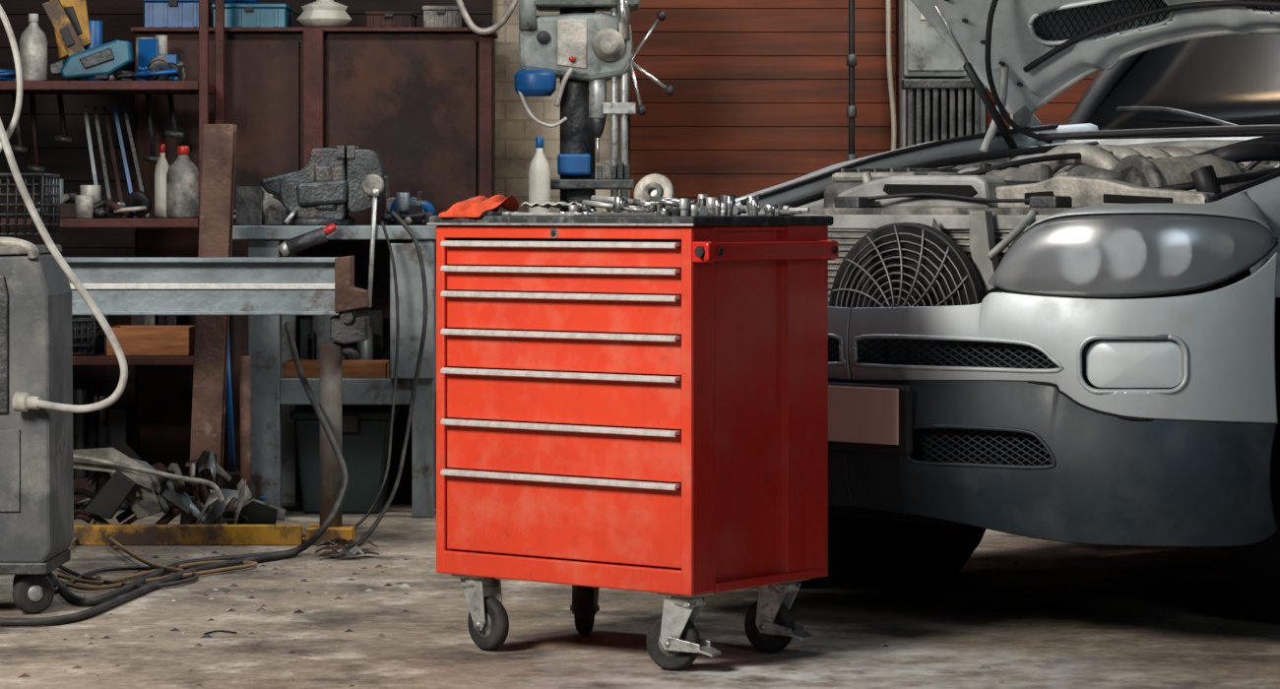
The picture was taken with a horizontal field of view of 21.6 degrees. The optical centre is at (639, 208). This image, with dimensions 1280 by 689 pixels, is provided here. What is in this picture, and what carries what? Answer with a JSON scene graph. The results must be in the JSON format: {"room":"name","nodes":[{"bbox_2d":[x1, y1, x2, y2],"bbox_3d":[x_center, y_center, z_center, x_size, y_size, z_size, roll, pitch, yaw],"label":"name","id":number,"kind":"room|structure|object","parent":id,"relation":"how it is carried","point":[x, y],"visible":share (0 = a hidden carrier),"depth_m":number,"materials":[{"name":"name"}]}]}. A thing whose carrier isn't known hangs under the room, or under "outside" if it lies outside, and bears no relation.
{"room":"auto repair garage","nodes":[
{"label":"auto repair garage","id":0,"kind":"room"},
{"bbox_2d":[465,194,504,215],"bbox_3d":[-0.535,0.007,11.196,0.202,0.105,0.328,0,0,0],"label":"tools","id":1,"kind":"object","parent":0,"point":[499,212],"visible":0.14,"depth_m":11.12,"materials":[{"name":"metal"}]},
{"bbox_2d":[492,0,630,212],"bbox_3d":[1.000,-0.800,12.200,10.400,3.600,0.200,0,0,0],"label":"wall","id":2,"kind":"structure","parent":0,"point":[516,132],"depth_m":12.10,"materials":[{"name":"brick"}]},
{"bbox_2d":[0,0,492,449],"bbox_3d":[-2.256,-0.754,12.065,3.447,3.488,0.060,0,0,0],"label":"cladding","id":3,"kind":"object","parent":2,"relation":"attached to","point":[72,161],"visible":0.09,"depth_m":12.03,"materials":[{"name":"brown wood"}]},
{"bbox_2d":[885,0,896,150],"bbox_3d":[0.893,-0.393,11.950,0.047,1.126,0.020,0,0,0],"label":"conduit","id":4,"kind":"object","parent":2,"relation":"attached to","point":[887,2],"visible":0.69,"depth_m":11.94,"materials":[{"name":"beige plastic"}]},
{"bbox_2d":[898,0,985,148],"bbox_3d":[1.077,-0.800,11.940,0.296,3.600,0.180,0,0,0],"label":"trim","id":5,"kind":"structure","parent":2,"relation":"attached to","point":[902,93],"depth_m":11.85,"materials":[{"name":"paint"}]},
{"bbox_2d":[900,78,984,146],"bbox_3d":[1.062,-0.237,11.750,0.282,0.433,0.120,0,0,0],"label":"radiator","id":6,"kind":"object","parent":2,"relation":"attached to","point":[959,99],"visible":0.45,"depth_m":11.70,"materials":[{"name":"metal"}]},
{"bbox_2d":[901,0,967,77],"bbox_3d":[1.038,-0.614,11.760,0.228,0.303,0.160,0,0,0],"label":"electrical box","id":7,"kind":"object","parent":6,"relation":"on","point":[925,53],"visible":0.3,"depth_m":11.71,"materials":[{"name":"grey metal"}]},
{"bbox_2d":[985,70,1099,131],"bbox_3d":[3.573,-0.730,12.065,4.654,3.440,0.060,0,0,0],"label":"cladding","id":8,"kind":"object","parent":2,"relation":"attached to","point":[1059,108],"visible":0.07,"depth_m":12.03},
{"bbox_2d":[0,492,1279,688],"bbox_3d":[1.000,1.050,5.550,10.400,0.100,13.500,0,0,0],"label":"floor","id":9,"kind":"structure","parent":0,"point":[1094,616],"depth_m":7.93,"materials":[{"name":"concrete"}]},
{"bbox_2d":[0,236,73,614],"bbox_3d":[-1.649,0.534,8.345,0.413,0.931,0.409,0,0,0],"label":"machine","id":10,"kind":"object","parent":9,"relation":"on","point":[36,459],"visible":1,"depth_m":8.20,"materials":[{"name":"metal"}]},
{"bbox_2d":[0,429,20,511],"bbox_3d":[-1.615,0.641,8.198,0.193,0.202,0.010,0,0,0],"label":"panel","id":11,"kind":"object","parent":10,"relation":"attached to","point":[10,439],"depth_m":8.19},
{"bbox_2d":[0,173,60,236],"bbox_3d":[-1.626,-0.010,8.385,0.310,0.155,0.241,0,0,0],"label":"crate","id":12,"kind":"object","parent":10,"relation":"on","point":[48,185],"visible":0.85,"depth_m":8.27,"materials":[{"name":"plastic"}]},
{"bbox_2d":[0,118,127,412],"bbox_3d":[-1.432,0.052,8.119,0.393,0.884,0.099,0,0,0],"label":"air hose","id":13,"kind":"object","parent":10,"relation":"attached to","point":[52,248],"visible":1,"depth_m":8.07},
{"bbox_2d":[0,4,22,152],"bbox_3d":[-1.557,-0.335,8.150,0.111,0.452,0.016,0,0,0],"label":"air hose","id":14,"kind":"object","parent":13,"relation":"attached to","point":[18,65],"visible":0.99,"depth_m":8.14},
{"bbox_2d":[0,0,224,469],"bbox_3d":[-1.956,-0.050,11.225,1.071,2.100,0.450,0,0,0],"label":"shelf unit","id":15,"kind":"object","parent":9,"relation":"on","point":[202,87],"depth_m":11.11,"materials":[{"name":"red paint"}]},
{"bbox_2d":[0,68,16,80],"bbox_3d":[-2.210,-0.521,11.266,0.248,0.198,0.280,0,0,-31],"label":"pile of spare parts","id":16,"kind":"object","parent":15,"relation":"on","point":[5,74],"visible":0.81,"depth_m":11.27,"materials":[{"name":"blue plastic"}]},
{"bbox_2d":[19,13,47,80],"bbox_3d":[-2.020,-0.535,11.150,0.092,0.227,0.092,0,0,0],"label":"plastic bottle","id":17,"kind":"object","parent":15,"relation":"on","point":[32,40],"visible":0.89,"depth_m":11.11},
{"bbox_2d":[42,0,85,78],"bbox_3d":[-1.914,-0.570,11.210,0.176,0.268,0.040,0,0,0],"label":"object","id":18,"kind":"object","parent":15,"relation":"on","point":[54,9],"visible":0.84,"depth_m":11.20,"materials":[{"name":"paint"}]},
{"bbox_2d":[49,0,90,59],"bbox_3d":[-1.924,-0.615,11.307,0.139,0.218,0.025,0,0,0],"label":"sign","id":19,"kind":"object","parent":15,"relation":"on","point":[76,11],"visible":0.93,"depth_m":11.30,"materials":[{"name":"metal"}]},
{"bbox_2d":[71,317,104,355],"bbox_3d":[-1.874,0.423,11.130,0.162,0.118,0.193,0,0,0],"label":"plastic basket","id":20,"kind":"object","parent":15,"relation":"on","point":[97,336],"visible":0.47,"depth_m":11.04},
{"bbox_2d":[50,39,133,79],"bbox_3d":[-1.815,-0.493,11.075,0.273,0.133,0.070,0,0,0],"label":"drill","id":21,"kind":"object","parent":15,"relation":"on","point":[101,61],"visible":1,"depth_m":11.05,"materials":[{"name":"teal plastic"}]},
{"bbox_2d":[36,179,151,218],"bbox_3d":[-1.815,-0.034,11.103,0.397,0.130,0.145,0,0,0],"label":"pile of metal offcuts","id":22,"kind":"object","parent":15,"relation":"on","point":[88,204],"visible":0.84,"depth_m":11.06,"materials":[{"name":"metal"}]},
{"bbox_2d":[66,20,135,80],"bbox_3d":[-1.814,-0.529,11.370,0.249,0.214,0.117,0,0,0],"label":"pile of spare parts","id":23,"kind":"object","parent":15,"relation":"on","point":[96,27],"visible":0.2,"depth_m":11.33,"materials":[{"name":"metal"}]},
{"bbox_2d":[72,315,177,352],"bbox_3d":[-1.834,0.349,11.359,0.638,0.271,0.138,0,0,0],"label":"pile of metal offcuts","id":24,"kind":"object","parent":15,"relation":"on","point":[136,320],"visible":0.02,"depth_m":11.36,"materials":[{"name":"metal"}]},
{"bbox_2d":[106,325,194,355],"bbox_3d":[-1.621,0.438,11.131,0.272,0.092,0.222,0,0,0],"label":"box","id":25,"kind":"object","parent":15,"relation":"on","point":[133,340],"visible":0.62,"depth_m":11.02,"materials":[{"name":"brown wood"}]},
{"bbox_2d":[132,35,185,80],"bbox_3d":[-1.613,-0.505,11.241,0.174,0.167,0.283,0,0,-10],"label":"pile of spare parts","id":26,"kind":"object","parent":15,"relation":"on","point":[153,60],"visible":0.83,"depth_m":11.19,"materials":[{"name":"blue plastic"}]},
{"bbox_2d":[154,143,169,217],"bbox_3d":[-1.612,-0.094,11.300,0.053,0.250,0.053,0,0,0],"label":"bottle","id":27,"kind":"object","parent":15,"relation":"on","point":[161,166],"visible":0.88,"depth_m":11.28,"materials":[{"name":"beige plastic"}]},
{"bbox_2d":[166,145,198,218],"bbox_3d":[-1.518,-0.088,11.120,0.111,0.240,0.111,0,0,0],"label":"oil bottle","id":28,"kind":"object","parent":15,"relation":"on","point":[182,176],"visible":0.98,"depth_m":11.08,"materials":[{"name":"grey plastic"}]},
{"bbox_2d":[73,387,167,510],"bbox_3d":[-1.827,0.801,11.253,0.549,0.396,0.361,0,0,0],"label":"pile","id":29,"kind":"object","parent":9,"relation":"on","point":[92,430],"visible":0.12,"depth_m":11.19,"materials":[{"name":"metal"}]},
{"bbox_2d":[66,516,183,572],"bbox_3d":[-1.637,0.980,9.803,0.355,0.012,1.666,0,0,-16],"label":"cable","id":30,"kind":"object","parent":9,"relation":"on","point":[171,569],"visible":0.52,"depth_m":9.41,"materials":[{"name":"beige rubber"}]},
{"bbox_2d":[54,565,198,592],"bbox_3d":[-1.380,0.990,9.002,0.384,0.012,0.607,0,0,-9],"label":"cable","id":31,"kind":"object","parent":9,"relation":"on","point":[84,576],"visible":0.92,"depth_m":9.02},
{"bbox_2d":[0,550,298,626],"bbox_3d":[-1.230,0.988,8.788,0.219,0.019,1.692,0,0,19],"label":"cable","id":32,"kind":"object","parent":9,"relation":"on","point":[38,621],"visible":0.93,"depth_m":8.52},
{"bbox_2d":[57,560,257,590],"bbox_3d":[-1.356,0.990,9.090,0.295,0.012,0.729,0,0,31],"label":"cable","id":33,"kind":"object","parent":9,"relation":"on","point":[246,564],"visible":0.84,"depth_m":9.00,"materials":[{"name":"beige rubber"}]},
{"bbox_2d":[72,440,285,524],"bbox_3d":[-1.462,0.873,10.219,0.759,0.330,0.279,0,0,0],"label":"pile","id":34,"kind":"object","parent":9,"relation":"on","point":[144,486],"visible":0.86,"depth_m":10.17,"materials":[{"name":"grey metal"}]},
{"bbox_2d":[51,321,348,606],"bbox_3d":[-1.350,0.679,9.784,0.949,0.648,2.634,0,0,-17],"label":"cable","id":35,"kind":"object","parent":9,"relation":"on","point":[63,589],"visible":0.81,"depth_m":9.61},
{"bbox_2d":[188,124,237,524],"bbox_3d":[-1.333,0.368,10.430,0.137,1.264,0.160,0,0,0],"label":"plank","id":36,"kind":"object","parent":9,"relation":"on","point":[211,347],"visible":0.59,"depth_m":10.40,"materials":[{"name":"wood"}]},
{"bbox_2d":[63,256,370,545],"bbox_3d":[-1.727,0.570,10.010,1.833,0.860,0.200,0,0,0],"label":"workbench","id":37,"kind":"object","parent":9,"relation":"on","point":[118,286],"visible":0.84,"depth_m":9.95,"materials":[{"name":"metal"}]},
{"bbox_2d":[220,324,240,518],"bbox_3d":[-1.302,0.673,10.730,0.100,0.653,0.120,0,0,0],"label":"broom","id":38,"kind":"object","parent":9,"relation":"on","point":[235,475],"visible":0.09,"depth_m":10.71,"materials":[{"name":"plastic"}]},
{"bbox_2d":[239,356,252,497],"bbox_3d":[-1.234,0.727,10.475,0.036,0.530,0.086,0,0,-11],"label":"bar","id":39,"kind":"object","parent":9,"relation":"on","point":[244,361],"visible":0.66,"depth_m":10.47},
{"bbox_2d":[129,27,498,492],"bbox_3d":[-1.132,0.178,11.750,1.246,1.605,0.480,0,0,0],"label":"tall cabinet","id":40,"kind":"object","parent":9,"relation":"on","point":[420,98],"visible":0.45,"depth_m":11.54,"materials":[{"name":"metal"}]},
{"bbox_2d":[142,0,211,27],"bbox_3d":[-1.620,-0.682,11.726,0.213,0.113,0.236,0,0,0],"label":"tool case","id":41,"kind":"object","parent":40,"relation":"on","point":[157,13],"visible":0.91,"depth_m":11.62,"materials":[{"name":"plastic"}]},
{"bbox_2d":[211,3,294,27],"bbox_3d":[-1.355,-0.668,11.721,0.260,0.086,0.266,0,0,0],"label":"tool case","id":42,"kind":"object","parent":40,"relation":"on","point":[235,15],"visible":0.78,"depth_m":11.60,"materials":[{"name":"teal plastic"}]},
{"bbox_2d":[224,0,258,3],"bbox_3d":[-1.377,-0.749,11.730,0.207,0.067,0.130,0,0,0],"label":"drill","id":43,"kind":"object","parent":42,"relation":"on","point":[225,1],"visible":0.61,"depth_m":11.68,"materials":[{"name":"blue plastic"}]},
{"bbox_2d":[296,0,351,27],"bbox_3d":[-1.101,-0.695,11.705,0.192,0.140,0.188,0,0,0],"label":"pot","id":44,"kind":"object","parent":40,"relation":"on","point":[319,13],"visible":0.89,"depth_m":11.64,"materials":[{"name":"ceramic"}]},
{"bbox_2d":[365,11,417,27],"bbox_3d":[-0.870,-0.655,11.721,0.165,0.059,0.266,0,0,0],"label":"box","id":45,"kind":"object","parent":40,"relation":"on","point":[373,19],"visible":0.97,"depth_m":11.60,"materials":[{"name":"wood"}]},
{"bbox_2d":[422,5,461,27],"bbox_3d":[-0.698,-0.669,11.846,0.132,0.087,0.216,0,0,0],"label":"box","id":46,"kind":"object","parent":40,"relation":"on","point":[433,16],"visible":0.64,"depth_m":11.75,"materials":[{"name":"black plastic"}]},
{"bbox_2d":[454,0,518,35],"bbox_3d":[-0.503,-0.802,11.548,0.395,0.415,0.145,0,0,-32],"label":"air hose","id":47,"kind":"object","parent":40,"relation":"on","point":[487,31],"visible":1,"depth_m":11.49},
{"bbox_2d":[232,224,437,517],"bbox_3d":[-0.993,0.527,11.125,0.670,0.945,0.650,0,0,0],"label":"workbench","id":48,"kind":"object","parent":9,"relation":"on","point":[276,478],"visible":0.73,"depth_m":10.82,"materials":[{"name":"paint"}]},
{"bbox_2d":[233,186,289,225],"bbox_3d":[-1.281,-0.011,11.308,0.214,0.131,0.250,0,0,0],"label":"block","id":49,"kind":"object","parent":48,"relation":"on","point":[254,206],"visible":0.94,"depth_m":11.21,"materials":[{"name":"grey metal"}]},
{"bbox_2d":[277,222,336,256],"bbox_3d":[-1.064,0.162,10.712,0.191,0.234,0.055,0,0,-10],"label":"grinder","id":50,"kind":"object","parent":48,"relation":"attached to","point":[315,237],"visible":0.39,"depth_m":10.69,"materials":[{"name":"metal"}]},
{"bbox_2d":[259,145,389,307],"bbox_3d":[-1.027,0.057,10.944,0.436,0.522,0.282,0,0,11],"label":"bench vise","id":51,"kind":"object","parent":48,"relation":"on","point":[334,182],"visible":1,"depth_m":10.87,"materials":[{"name":"metal"}]},
{"bbox_2d":[283,359,389,378],"bbox_3d":[-0.993,0.530,10.985,0.333,0.060,0.190,0,0,0],"label":"plank","id":52,"kind":"object","parent":48,"relation":"on","point":[352,368],"visible":0.76,"depth_m":10.89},
{"bbox_2d":[299,310,389,359],"bbox_3d":[-1.011,0.449,11.231,0.344,0.222,0.204,0,0,0],"label":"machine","id":53,"kind":"object","parent":48,"relation":"on","point":[315,330],"visible":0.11,"depth_m":11.23,"materials":[{"name":"metal"}]},
{"bbox_2d":[381,191,437,225],"bbox_3d":[-0.780,-0.002,11.237,0.198,0.113,0.290,0,0,0],"label":"pile","id":54,"kind":"object","parent":48,"relation":"on","point":[417,211],"visible":0.89,"depth_m":11.14,"materials":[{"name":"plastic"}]},
{"bbox_2d":[289,404,399,513],"bbox_3d":[-0.976,0.830,11.102,0.332,0.340,0.415,0,0,0],"label":"plastic storage bin","id":55,"kind":"object","parent":9,"relation":"on","point":[365,427],"visible":0.72,"depth_m":10.93,"materials":[{"name":"plastic"}]},
{"bbox_2d":[302,221,399,537],"bbox_3d":[-0.888,0.521,10.384,0.097,0.963,0.660,0,0,19],"label":"hanging cable","id":56,"kind":"object","parent":9,"relation":"on","point":[366,515],"visible":0.83,"depth_m":10.64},
{"bbox_2d":[343,210,427,549],"bbox_3d":[-0.826,0.501,10.237,0.122,0.992,0.940,0,0,11],"label":"hanging cable","id":57,"kind":"object","parent":9,"relation":"on","point":[365,537],"visible":0.98,"depth_m":10.66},
{"bbox_2d":[17,536,1022,687],"bbox_3d":[-0.300,0.982,8.554,2.865,0.036,3.120,0,0,0],"label":"debris","id":58,"kind":"object","parent":9,"relation":"on","point":[339,540],"visible":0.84,"depth_m":8.93,"materials":[{"name":"metal"}]},
{"bbox_2d":[426,215,838,670],"bbox_3d":[-0.007,0.508,7.559,0.805,0.984,0.529,0,0,38],"label":"base cabinet","id":59,"kind":"object","parent":9,"relation":"on","point":[630,403],"visible":1,"depth_m":7.37,"materials":[{"name":"metal"}]},
{"bbox_2d":[429,215,832,226],"bbox_3d":[-0.022,0.027,7.574,0.759,0.022,0.524,0,0,38],"label":"countertop","id":60,"kind":"structure","parent":59,"relation":"on","point":[698,221],"depth_m":7.33,"materials":[{"name":"rubber"}]},
{"bbox_2d":[438,194,518,217],"bbox_3d":[-0.360,-0.006,7.585,0.147,0.052,0.142,0,0,38],"label":"rag","id":61,"kind":"object","parent":60,"relation":"on","point":[475,207],"visible":0.98,"depth_m":7.56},
{"bbox_2d":[502,211,577,215],"bbox_3d":[-0.223,0.011,7.430,0.212,0.009,0.029,0,0,38],"label":"wrench","id":62,"kind":"object","parent":60,"relation":"on","point":[503,213],"visible":1,"depth_m":7.42,"materials":[{"name":"metal"}]},
{"bbox_2d":[520,201,581,208],"bbox_3d":[-0.193,-0.008,7.620,0.129,0.018,0.099,0,0,38],"label":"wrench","id":63,"kind":"object","parent":60,"relation":"on","point":[547,205],"visible":0.88,"depth_m":7.59,"materials":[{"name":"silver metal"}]},
{"bbox_2d":[581,199,615,208],"bbox_3d":[-0.091,-0.010,7.406,0.012,0.020,0.097,0,0,-44],"label":"bar","id":64,"kind":"object","parent":60,"relation":"on","point":[584,202],"visible":1,"depth_m":7.40,"materials":[{"name":"metal"}]},
{"bbox_2d":[590,194,635,204],"bbox_3d":[-0.059,-0.019,7.469,0.123,0.021,0.014,0,0,41],"label":"bar","id":65,"kind":"object","parent":60,"relation":"on","point":[628,201],"visible":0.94,"depth_m":7.47,"materials":[{"name":"metal"}]},
{"bbox_2d":[614,196,625,210],"bbox_3d":[-0.045,-0.005,7.429,0.025,0.042,0.025,0,0,38],"label":"socket","id":66,"kind":"object","parent":60,"relation":"on","point":[619,202],"visible":0.72,"depth_m":7.42,"materials":[{"name":"silver metal"}]},
{"bbox_2d":[580,211,664,216],"bbox_3d":[-0.038,0.011,7.284,0.225,0.009,0.031,0,0,38],"label":"wrench","id":67,"kind":"object","parent":60,"relation":"on","point":[652,214],"visible":1,"depth_m":7.27,"materials":[{"name":"silver metal"}]},
{"bbox_2d":[634,198,649,206],"bbox_3d":[0.008,-0.012,7.415,0.014,0.022,0.085,0,0,-44],"label":"bar","id":68,"kind":"object","parent":60,"relation":"on","point":[642,203],"visible":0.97,"depth_m":7.41,"materials":[{"name":"silver metal"}]},
{"bbox_2d":[634,173,674,200],"bbox_3d":[0.032,-0.034,7.557,0.096,0.092,0.045,0,0,17],"label":"flange","id":69,"kind":"object","parent":60,"relation":"on","point":[657,185],"visible":0.6,"depth_m":7.55,"materials":[{"name":"metal"}]},
{"bbox_2d":[648,197,679,206],"bbox_3d":[0.056,-0.014,7.308,0.084,0.020,0.014,0,0,39],"label":"bar","id":70,"kind":"object","parent":60,"relation":"on","point":[652,200],"visible":1,"depth_m":7.30,"materials":[{"name":"silver metal"}]},
{"bbox_2d":[679,197,689,215],"bbox_3d":[0.097,-0.003,7.282,0.022,0.039,0.022,0,0,39],"label":"socket","id":71,"kind":"object","parent":60,"relation":"on","point":[683,202],"visible":1,"depth_m":7.27,"materials":[{"name":"metal"}]},
{"bbox_2d":[705,196,718,215],"bbox_3d":[0.158,-0.004,7.334,0.027,0.042,0.027,0,0,38],"label":"socket","id":72,"kind":"object","parent":60,"relation":"on","point":[709,200],"visible":0.84,"depth_m":7.32,"materials":[{"name":"metal"}]},
{"bbox_2d":[713,199,721,215],"bbox_3d":[0.169,-0.001,7.274,0.016,0.035,0.016,0,0,38],"label":"socket","id":73,"kind":"object","parent":60,"relation":"on","point":[717,203],"visible":1,"depth_m":7.27,"materials":[{"name":"silver metal"}]},
{"bbox_2d":[725,195,733,215],"bbox_3d":[0.203,-0.006,7.564,0.017,0.045,0.017,0,0,39],"label":"socket","id":74,"kind":"object","parent":60,"relation":"on","point":[729,199],"visible":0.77,"depth_m":7.56,"materials":[{"name":"silver metal"}]},
{"bbox_2d":[750,199,759,215],"bbox_3d":[0.257,-0.001,7.489,0.019,0.036,0.019,0,0,38],"label":"socket","id":75,"kind":"object","parent":60,"relation":"on","point":[754,204],"visible":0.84,"depth_m":7.48,"materials":[{"name":"silver metal"}]},
{"bbox_2d":[764,204,778,215],"bbox_3d":[0.294,0.004,7.496,0.035,0.026,0.035,0,0,38],"label":"socket","id":76,"kind":"object","parent":60,"relation":"on","point":[769,210],"visible":0.83,"depth_m":7.48,"materials":[{"name":"silver metal"}]},
{"bbox_2d":[783,205,810,215],"bbox_3d":[0.354,0.004,7.555,0.060,0.021,0.024,0,0,28],"label":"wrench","id":77,"kind":"object","parent":60,"relation":"on","point":[801,210],"visible":0.69,"depth_m":7.55,"materials":[{"name":"metal"}]},
{"bbox_2d":[846,0,856,161],"bbox_3d":[0.740,-0.800,11.700,0.036,3.600,0.036,0,0,0],"label":"support pole","id":78,"kind":"object","parent":9,"relation":"on","point":[851,57],"visible":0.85,"depth_m":11.69,"materials":[{"name":"metal"}]},
{"bbox_2d":[896,0,898,149],"bbox_3d":[0.940,-0.750,12.040,0.038,3.500,0.040,0,0,0],"label":"frame post","id":79,"kind":"object","parent":9,"relation":"on","point":[897,1],"visible":0.21,"depth_m":12.03,"materials":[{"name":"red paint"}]},
{"bbox_2d":[698,0,1279,624],"bbox_3d":[2.087,-0.103,9.602,1.919,2.305,4.746,0,0,43],"label":"car","id":80,"kind":"object","parent":9,"relation":"on","point":[1069,332],"visible":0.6,"depth_m":7.80,"materials":[{"name":"silver metal"}]},
{"bbox_2d":[828,337,888,364],"bbox_3d":[0.374,0.470,8.133,0.021,0.413,0.614,0,0,-43],"label":"grille","id":81,"kind":"object","parent":80,"relation":"attached to","point":[860,343],"depth_m":7.95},
{"bbox_2d":[828,332,1064,373],"bbox_3d":[0.531,0.336,7.934,0.870,0.123,0.815,0,0,0],"label":"grille","id":82,"kind":"object","parent":80,"relation":"attached to","point":[848,352],"depth_m":7.75,"materials":[{"name":"plastic"}]},
{"bbox_2d":[862,338,1057,465],"bbox_3d":[0.746,0.470,7.796,0.612,0.413,0.049,0,0,43],"label":"grille","id":83,"kind":"object","parent":80,"relation":"attached to","point":[1013,355],"depth_m":7.75,"materials":[{"name":"plastic"}]},
{"bbox_2d":[905,424,1056,469],"bbox_3d":[0.526,0.544,7.928,0.874,0.134,0.819,0,0,0],"label":"grille","id":84,"kind":"object","parent":80,"relation":"attached to","point":[928,446],"depth_m":7.68,"materials":[{"name":"plastic"}]},
{"bbox_2d":[1027,0,1173,45],"bbox_3d":[1.283,-0.528,9.281,0.429,0.140,0.144,0,0,32],"label":"vent","id":85,"kind":"object","parent":80,"relation":"attached to","point":[1050,22],"depth_m":9.31,"materials":[{"name":"paint"}]},
{"bbox_2d":[1076,333,1189,394],"bbox_3d":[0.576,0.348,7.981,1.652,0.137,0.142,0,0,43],"label":"fog lamp","id":86,"kind":"object","parent":80,"relation":"attached to","point":[1106,363],"depth_m":7.48,"materials":[{"name":"silver metal"}]},
{"bbox_2d":[1084,132,1279,139],"bbox_3d":[1.816,-0.208,9.312,1.400,0.017,0.120,0,0,43],"label":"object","id":87,"kind":"object","parent":80,"relation":"attached to","point":[1249,134],"depth_m":9.44,"materials":[{"name":"black plastic"}]},
{"bbox_2d":[1246,0,1279,14],"bbox_3d":[1.691,-0.559,8.895,0.182,0.075,0.273,0,0,0],"label":"vent","id":88,"kind":"object","parent":80,"relation":"attached to","point":[1274,5],"depth_m":8.97,"materials":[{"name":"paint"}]},
{"bbox_3d":[-0.202,0.530,11.225,0.857,0.940,0.550,0,0,0],"label":"steel table","id":89,"kind":"object","parent":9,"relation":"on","visible":0},
{"bbox_2d":[528,136,550,212],"bbox_3d":[-0.329,-0.088,10.980,0.071,0.294,0.071,0,0,0],"label":"bottle","id":90,"kind":"object","parent":89,"relation":"on","point":[539,171],"visible":0.7,"depth_m":10.96,"materials":[{"name":"beige plastic"}]},
{"bbox_2d":[513,0,674,212],"bbox_3d":[-0.152,-0.388,11.235,0.531,0.895,0.410,0,0,0],"label":"press","id":91,"kind":"object","parent":89,"relation":"on","point":[582,47],"visible":0.92,"depth_m":11.12,"materials":[{"name":"metal"}]},
{"bbox_2d":[513,69,556,96],"bbox_3d":[-0.348,-0.416,11.120,0.140,0.085,0.140,0,0,0],"label":"cup","id":92,"kind":"object","parent":91,"relation":"on","point":[528,83],"depth_m":11.06,"materials":[{"name":"blue plastic"}]},
{"bbox_3d":[0.445,-0.730,12.080,0.960,3.440,0.030,0,0,0],"label":"backing","id":93,"kind":"object","parent":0,"visible":0},
{"bbox_3d":[0.445,0.939,12.052,0.960,0.083,0.035,0,0,0],"label":"plank","id":94,"kind":"object","parent":93,"relation":"attached to","visible":0},
{"bbox_3d":[0.445,0.854,12.052,0.960,0.083,0.035,0,0,0],"label":"plank","id":95,"kind":"object","parent":94,"relation":"on","visible":0},
{"bbox_3d":[0.445,0.768,12.052,0.960,0.083,0.035,0,0,0],"label":"plank","id":96,"kind":"object","parent":95,"relation":"on","visible":0},
{"bbox_3d":[0.445,0.683,12.052,0.960,0.083,0.035,0,0,0],"label":"plank","id":97,"kind":"object","parent":96,"relation":"on","visible":0},
{"bbox_3d":[0.445,0.599,12.052,0.960,0.083,0.035,0,0,0],"label":"plank","id":98,"kind":"object","parent":97,"relation":"on","visible":0},
{"bbox_3d":[0.445,0.514,12.052,0.960,0.083,0.035,0,0,0],"label":"plank","id":99,"kind":"object","parent":98,"relation":"on","visible":0},
{"bbox_3d":[0.445,0.429,12.052,0.960,0.083,0.035,0,0,0],"label":"plank","id":100,"kind":"object","parent":99,"relation":"on","visible":0},
{"bbox_3d":[0.445,0.343,12.052,0.960,0.083,0.035,0,0,0],"label":"plank","id":101,"kind":"object","parent":100,"relation":"on","visible":0},
{"bbox_3d":[0.445,0.259,12.052,0.960,0.083,0.035,0,0,0],"label":"plank","id":102,"kind":"object","parent":101,"relation":"on","visible":0},
{"bbox_3d":[0.445,0.173,12.052,0.960,0.083,0.035,0,0,0],"label":"plank","id":103,"kind":"object","parent":102,"relation":"on","visible":0},
{"bbox_3d":[0.445,0.089,12.052,0.960,0.083,0.035,0,0,0],"label":"plank","id":104,"kind":"object","parent":103,"relation":"on","visible":0},
{"bbox_2d":[630,197,719,205],"bbox_3d":[0.445,0.004,12.053,0.960,0.083,0.035,0,0,0],"label":"plank","id":105,"kind":"object","parent":104,"relation":"on","point":[694,199],"visible":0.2,"depth_m":12.03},
{"bbox_2d":[630,174,806,197],"bbox_3d":[0.445,-0.082,12.053,0.960,0.083,0.035,0,0,0],"label":"plank","id":106,"kind":"object","parent":105,"relation":"on","point":[684,185],"visible":0.46,"depth_m":12.03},
{"bbox_2d":[630,150,889,174],"bbox_3d":[0.445,-0.167,12.053,0.960,0.083,0.035,0,0,0],"label":"plank","id":107,"kind":"object","parent":106,"relation":"on","point":[641,161],"visible":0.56,"depth_m":12.03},
{"bbox_2d":[630,127,891,150],"bbox_3d":[0.445,-0.252,12.053,0.960,0.083,0.035,0,0,0],"label":"plank","id":108,"kind":"object","parent":107,"relation":"on","point":[641,138],"visible":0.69,"depth_m":12.03,"materials":[{"name":"wood"}]},
{"bbox_2d":[630,103,895,127],"bbox_3d":[0.445,-0.337,12.053,0.960,0.083,0.035,0,0,0],"label":"plank","id":109,"kind":"object","parent":108,"relation":"on","point":[657,114],"visible":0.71,"depth_m":12.03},
{"bbox_2d":[630,79,895,103],"bbox_3d":[0.445,-0.421,12.053,0.960,0.083,0.035,0,0,0],"label":"plank","id":110,"kind":"object","parent":109,"relation":"on","point":[685,91],"visible":0.8,"depth_m":12.03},
{"bbox_2d":[630,56,895,79],"bbox_3d":[0.445,-0.506,12.053,0.960,0.083,0.035,0,0,0],"label":"plank","id":111,"kind":"object","parent":110,"relation":"on","point":[660,67],"visible":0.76,"depth_m":12.03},
{"bbox_2d":[631,32,895,56],"bbox_3d":[0.445,-0.592,12.053,0.960,0.083,0.035,0,0,0],"label":"plank","id":112,"kind":"object","parent":111,"relation":"on","point":[658,43],"visible":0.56,"depth_m":12.03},
{"bbox_2d":[630,8,895,32],"bbox_3d":[0.445,-0.676,12.053,0.960,0.083,0.035,0,0,0],"label":"plank","id":113,"kind":"object","parent":112,"relation":"on","point":[641,20],"visible":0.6,"depth_m":12.03,"materials":[{"name":"wood"}]},
{"bbox_2d":[639,0,895,8],"bbox_3d":[0.445,-0.761,12.053,0.960,0.083,0.035,0,0,0],"label":"plank","id":114,"kind":"object","parent":113,"relation":"on","point":[644,4],"visible":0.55,"depth_m":12.03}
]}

